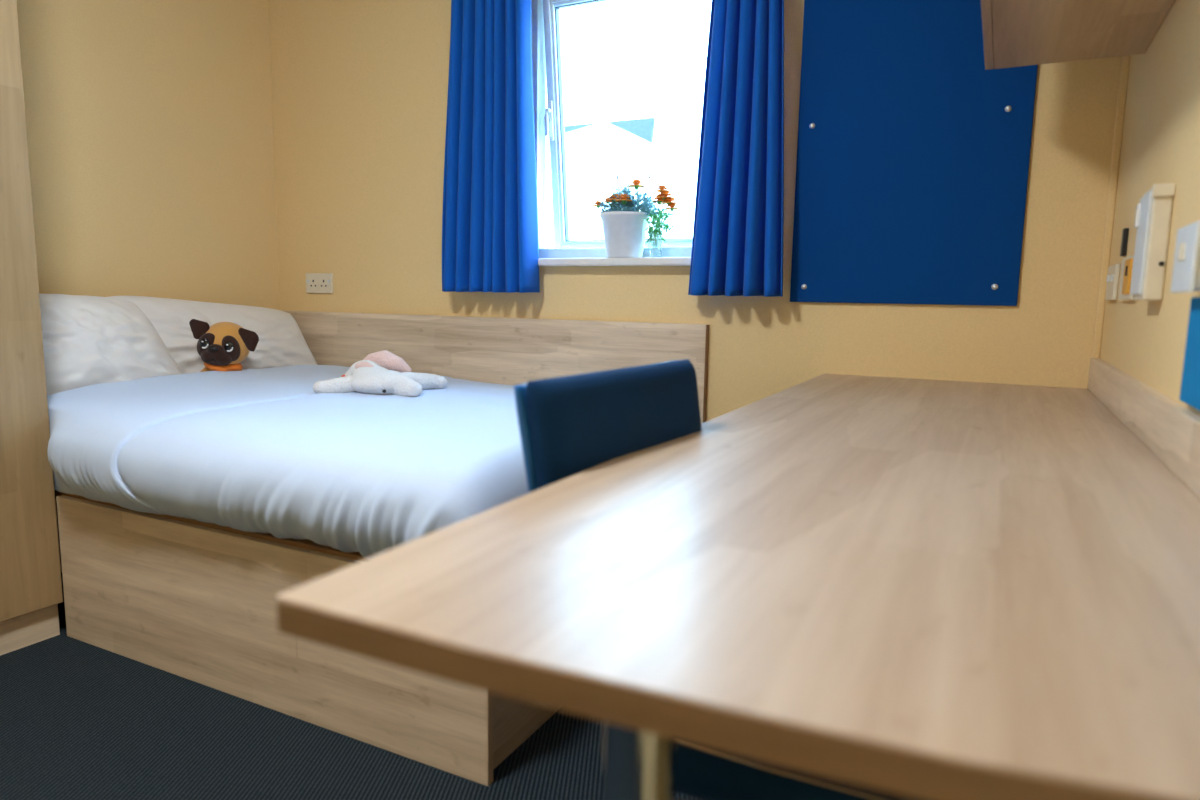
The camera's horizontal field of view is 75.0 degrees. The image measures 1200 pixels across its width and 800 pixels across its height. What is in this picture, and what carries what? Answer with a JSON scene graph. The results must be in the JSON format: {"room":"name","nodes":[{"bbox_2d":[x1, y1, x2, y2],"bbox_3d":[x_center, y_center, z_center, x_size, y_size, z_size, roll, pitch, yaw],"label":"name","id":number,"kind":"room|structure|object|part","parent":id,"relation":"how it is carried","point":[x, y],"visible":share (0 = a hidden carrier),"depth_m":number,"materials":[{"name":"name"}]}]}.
{"room":"dorm bedroom","nodes":[
{"label":"dorm bedroom","id":0,"kind":"room"},
{"bbox_2d":[16,0,279,571],"bbox_3d":[-2.458,-0.489,1.695,0.250,2.420,4.079,5,9,27],"label":"wall","id":1,"kind":"structure","parent":0,"point":[149,123],"depth_m":2.91,"materials":[{"name":"paint"}]},
{"bbox_2d":[0,572,701,799],"bbox_3d":[-0.982,0.885,1.111,3.608,0.100,4.079,5,9,27],"label":"floor","id":2,"kind":"structure","parent":0,"point":[80,720],"depth_m":1.70,"materials":[{"name":"carpet"}]},
{"bbox_2d":[0,0,62,655],"bbox_3d":[-1.968,-0.378,1.758,0.581,2.200,1.010,5,9,27],"label":"wardrobe","id":3,"kind":"object","parent":2,"relation":"on","point":[30,571],"visible":1,"depth_m":2.08,"materials":[{"name":"brown wood"}]},
{"bbox_2d":[54,310,708,785],"bbox_3d":[-0.827,0.192,2.534,2.007,0.902,1.267,5,9,27],"label":"bed base","id":4,"kind":"object","parent":2,"relation":"on","point":[191,599],"visible":0.35,"depth_m":1.97,"materials":[{"name":"brown wood"}]},
{"bbox_3d":[-0.869,0.526,1.891,1.455,0.409,0.019,5,9,27],"label":"panel","id":5,"kind":"part","parent":4,"relation":"part of","materials":[{"name":"brown wood"}]},
{"bbox_3d":[0.033,0.509,2.128,0.019,0.409,1.220,5,9,27],"label":"foot panel","id":6,"kind":"part","parent":4,"relation":"part of","materials":[{"name":"brown wood"}]},
{"bbox_3d":[-0.837,0.134,2.526,1.964,0.180,1.208,5,9,27],"label":"mattress","id":7,"kind":"object","parent":4,"relation":"on","visible":0},
{"bbox_2d":[39,293,182,395],"bbox_3d":[-1.688,-0.173,2.555,0.266,0.353,0.581,5,9,27],"label":"pillow","id":8,"kind":"object","parent":7,"relation":"on","point":[88,340],"visible":0.68,"depth_m":2.51,"materials":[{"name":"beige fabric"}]},
{"bbox_2d":[109,296,317,373],"bbox_3d":[-1.474,-0.224,3.025,0.229,0.350,0.802,6,9,35],"label":"pillow","id":9,"kind":"object","parent":7,"relation":"on","point":[281,343],"visible":0.46,"depth_m":3.02,"materials":[{"name":"beige fabric"}]},
{"bbox_2d":[189,319,258,371],"bbox_3d":[-1.341,-0.147,2.782,0.181,0.279,0.184,8,10,43],"label":"toy pug","id":10,"kind":"object","parent":7,"relation":"on","point":[221,346],"visible":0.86,"depth_m":2.75,"materials":[{"name":"beige fabric"}]},
{"bbox_2d":[47,365,528,558],"bbox_3d":[-0.697,0.105,2.393,1.694,0.298,1.322,5,9,27],"label":"duvet","id":11,"kind":"object","parent":7,"relation":"on","point":[259,450],"visible":0.75,"depth_m":1.84,"materials":[{"name":"white fabric"}]},
{"bbox_2d":[313,350,446,396],"bbox_3d":[-0.682,-0.084,2.451,0.363,0.132,0.240,1,8,3],"label":"rabbit","id":12,"kind":"object","parent":11,"relation":"on","point":[381,372],"visible":0.98,"depth_m":2.37},
{"bbox_2d":[514,359,916,799],"bbox_3d":[0.270,0.413,1.093,0.665,0.882,0.517,5,9,27],"label":"desk chair","id":13,"kind":"object","parent":2,"relation":"on","point":[570,425],"visible":0.3,"depth_m":1.01,"materials":[{"name":"blue fabric"}]},
{"bbox_3d":[0.047,0.102,1.195,0.084,0.301,0.464,6,9,32],"label":"backrest","id":14,"kind":"part","parent":13,"relation":"part of","materials":[{"name":"blue fabric"}]},
{"bbox_3d":[0.346,0.419,1.028,0.450,0.090,0.470,5,9,27],"label":"seat","id":15,"kind":"part","parent":13,"relation":"part of","materials":[{"name":"blue fabric"}]},
{"bbox_2d":[277,358,1199,799],"bbox_3d":[0.540,0.395,1.394,0.720,0.847,2.089,5,9,27],"label":"desk","id":16,"kind":"object","parent":2,"relation":"on","point":[919,589],"visible":1,"depth_m":0.61,"materials":[{"name":"laminate"}]},
{"bbox_3d":[0.029,0.536,0.691,0.090,0.735,0.090,5,9,27],"label":"leg","id":17,"kind":"part","parent":16,"relation":"part of","materials":[{"name":"silver metal"}]},
{"bbox_2d":[268,0,1121,420],"bbox_3d":[0.020,-0.603,2.858,3.608,2.620,0.250,5,9,27],"label":"wall","id":18,"kind":"structure","parent":0,"point":[360,87],"depth_m":2.71,"materials":[{"name":"paint"}]},
{"bbox_2d":[306,273,332,292],"bbox_3d":[-1.204,-0.501,3.348,0.152,0.085,0.014,5,9,27],"label":"double socket","id":19,"kind":"object","parent":18,"relation":"attached to","point":[315,282],"visible":1,"depth_m":3.34,"materials":[{"name":"white plastic"}]},
{"bbox_2d":[531,0,692,265],"bbox_3d":[0.138,-0.971,2.705,0.960,1.007,0.292,5,9,27],"label":"window","id":20,"kind":"structure","parent":18,"relation":"in","point":[545,17],"depth_m":2.85,"materials":[{"name":"white plastic"}]},
{"bbox_3d":[-0.188,-1.032,2.882,0.019,0.140,0.051,5,9,27],"label":"handle","id":21,"kind":"part","parent":20,"relation":"part of","materials":[{"name":"white plastic"}]},
{"bbox_3d":[0.092,-0.476,2.698,0.960,0.027,0.106,5,9,27],"label":"sill","id":22,"kind":"part","parent":20,"relation":"part of","materials":[{"name":"white paint"}]},
{"bbox_2d":[592,174,666,257],"bbox_3d":[0.102,-0.629,2.681,0.263,0.282,0.178,5,9,27],"label":"potted plant","id":23,"kind":"object","parent":20,"relation":"on","point":[624,226],"visible":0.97,"depth_m":2.64,"materials":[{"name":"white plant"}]},
{"bbox_3d":[-0.005,-0.679,2.699,0.046,0.018,0.046,5,9,27],"label":"flower","id":24,"kind":"part","parent":23,"relation":"part of","materials":[{"name":"orange plant"}]},
{"bbox_3d":[0.081,-0.684,2.643,0.061,0.024,0.062,5,9,27],"label":"flower","id":25,"kind":"part","parent":23,"relation":"part of","materials":[{"name":"orange plant"}]},
{"bbox_3d":[0.086,-0.565,2.697,0.178,0.150,0.178,5,9,27],"label":"pot","id":26,"kind":"part","parent":23,"relation":"part of","materials":[{"name":"white ceramic"}]},
{"bbox_3d":[0.124,-0.734,2.643,0.059,0.023,0.059,5,9,27],"label":"flower","id":27,"kind":"part","parent":23,"relation":"part of","materials":[{"name":"orange plant"}]},
{"bbox_3d":[0.198,-0.667,2.585,0.056,0.022,0.056,5,9,27],"label":"flower","id":28,"kind":"part","parent":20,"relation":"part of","materials":[{"name":"orange plant"}]},
{"bbox_3d":[0.204,-0.595,2.611,0.136,0.235,0.102,5,9,27],"label":"flower glass","id":29,"kind":"part","parent":20,"relation":"part of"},
{"bbox_3d":[0.205,-0.698,2.577,0.051,0.020,0.051,5,9,27],"label":"flower","id":30,"kind":"part","parent":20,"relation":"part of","materials":[{"name":"orange plant"}]},
{"bbox_3d":[0.214,-0.677,2.576,0.066,0.026,0.067,5,9,27],"label":"flower","id":31,"kind":"part","parent":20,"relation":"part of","materials":[{"name":"orange plant"}]},
{"bbox_3d":[0.229,-0.657,2.571,0.056,0.022,0.056,5,9,27],"label":"flower","id":32,"kind":"part","parent":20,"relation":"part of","materials":[{"name":"orange plant"}]},
{"bbox_3d":[0.237,-0.637,2.569,0.046,0.018,0.046,5,9,27],"label":"flower","id":33,"kind":"part","parent":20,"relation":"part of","materials":[{"name":"orange plant"}]},
{"bbox_2d":[790,0,1037,305],"bbox_3d":[0.884,-0.819,2.235,0.630,1.079,0.021,5,9,27],"label":"noticeboard","id":34,"kind":"object","parent":18,"relation":"attached to","point":[913,155],"visible":1,"depth_m":2.25,"materials":[{"name":"blue fabric"}]},
{"bbox_3d":[0.019,-1.594,2.545,1.440,0.023,0.086,5,9,27],"label":"track","id":35,"kind":"object","parent":18,"relation":"attached to","visible":0},
{"bbox_2d":[442,0,539,292],"bbox_3d":[-0.408,-1.001,2.780,0.404,1.225,0.098,5,9,27],"label":"curtain","id":36,"kind":"object","parent":35,"relation":"hanging from","point":[490,239],"visible":1,"depth_m":2.77,"materials":[{"name":"blue fabric"}]},
{"bbox_2d":[688,0,783,296],"bbox_3d":[0.427,-0.931,2.364,0.321,1.225,0.093,5,9,27],"label":"curtain","id":37,"kind":"object","parent":35,"relation":"hanging from","point":[738,229],"visible":1,"depth_m":2.37,"materials":[{"name":"blue fabric"}]},
{"bbox_2d":[1100,0,1199,414],"bbox_3d":[0.535,-0.239,0.193,0.250,2.420,4.079,5,9,27],"label":"wall","id":38,"kind":"structure","parent":0,"point":[1144,340],"depth_m":1.44,"materials":[{"name":"paint"}]},
{"bbox_2d":[981,0,1174,69],"bbox_3d":[0.792,-0.936,1.254,0.346,0.431,1.243,5,9,27],"label":"upper cabinet","id":39,"kind":"object","parent":38,"relation":"attached to","point":[1016,33],"visible":1,"depth_m":1.60,"materials":[{"name":"brown wood"}]},
{"bbox_3d":[0.807,-0.980,1.592,0.018,0.431,0.619,5,9,27],"label":"door","id":40,"kind":"part","parent":39,"relation":"part of","materials":[{"name":"brown wood"}]},
{"bbox_2d":[1091,55,1129,357],"bbox_3d":[1.337,-0.542,2.040,0.018,1.040,0.018,5,9,27],"label":"trim","id":41,"kind":"structure","parent":38,"relation":"attached to","point":[1125,60],"depth_m":2.04,"materials":[{"name":"paint"}]},
{"bbox_2d":[1105,264,1119,299],"bbox_3d":[1.262,-0.290,1.929,0.014,0.086,0.150,5,9,27],"label":"double socket","id":42,"kind":"object","parent":38,"relation":"attached to","point":[1112,280],"visible":1,"depth_m":1.88,"materials":[{"name":"white plastic"}]},
{"bbox_2d":[1120,228,1128,255],"bbox_3d":[1.200,-0.361,1.787,0.010,0.062,0.028,5,9,27],"label":"clip","id":43,"kind":"object","parent":38,"relation":"attached to","point":[1124,242],"visible":1,"depth_m":1.78,"materials":[{"name":"black plastic"}]},
{"bbox_2d":[1118,255,1133,299],"bbox_3d":[1.100,-0.251,1.614,0.017,0.088,0.209,5,9,27],"label":"switch","id":44,"kind":"object","parent":38,"relation":"attached to","point":[1127,263],"visible":0.55,"depth_m":1.63,"materials":[{"name":"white plastic"}]},
{"bbox_2d":[1130,183,1175,300],"bbox_3d":[0.976,-0.275,1.387,0.039,0.195,0.131,5,9,27],"label":"control box","id":45,"kind":"object","parent":38,"relation":"attached to","point":[1153,215],"visible":1,"depth_m":1.34,"materials":[{"name":"white plastic"}]},
{"bbox_2d":[1171,220,1199,292],"bbox_3d":[0.789,-0.187,1.032,0.041,0.089,0.126,5,9,27],"label":"switch box","id":46,"kind":"object","parent":38,"relation":"attached to","point":[1186,267],"visible":1,"depth_m":1.01,"materials":[{"name":"white plastic"}]},
{"bbox_2d":[1180,297,1199,410],"bbox_3d":[0.576,-0.010,0.609,0.015,0.146,1.102,5,9,27],"label":"board","id":47,"kind":"object","parent":38,"relation":"attached to","point":[1190,383],"visible":1,"depth_m":1.05,"materials":[{"name":"blue fabric"}]},
{"label":"outside","id":48,"kind":"structure","parent":0,"visible":0},
{"bbox_3d":[14.260,0.562,28.505,80.000,0.200,56.771,5,9,27],"label":"ground","id":49,"kind":"structure","parent":48,"visible":0},
{"bbox_2d":[549,117,697,248],"bbox_3d":[-0.301,-0.984,13.598,5.350,6.325,6.000,5,9,27],"label":"neighbouring house","id":50,"kind":"structure","parent":49,"relation":"on","point":[596,153],"depth_m":9.89,"materials":[{"name":"white stone"}]}
]}

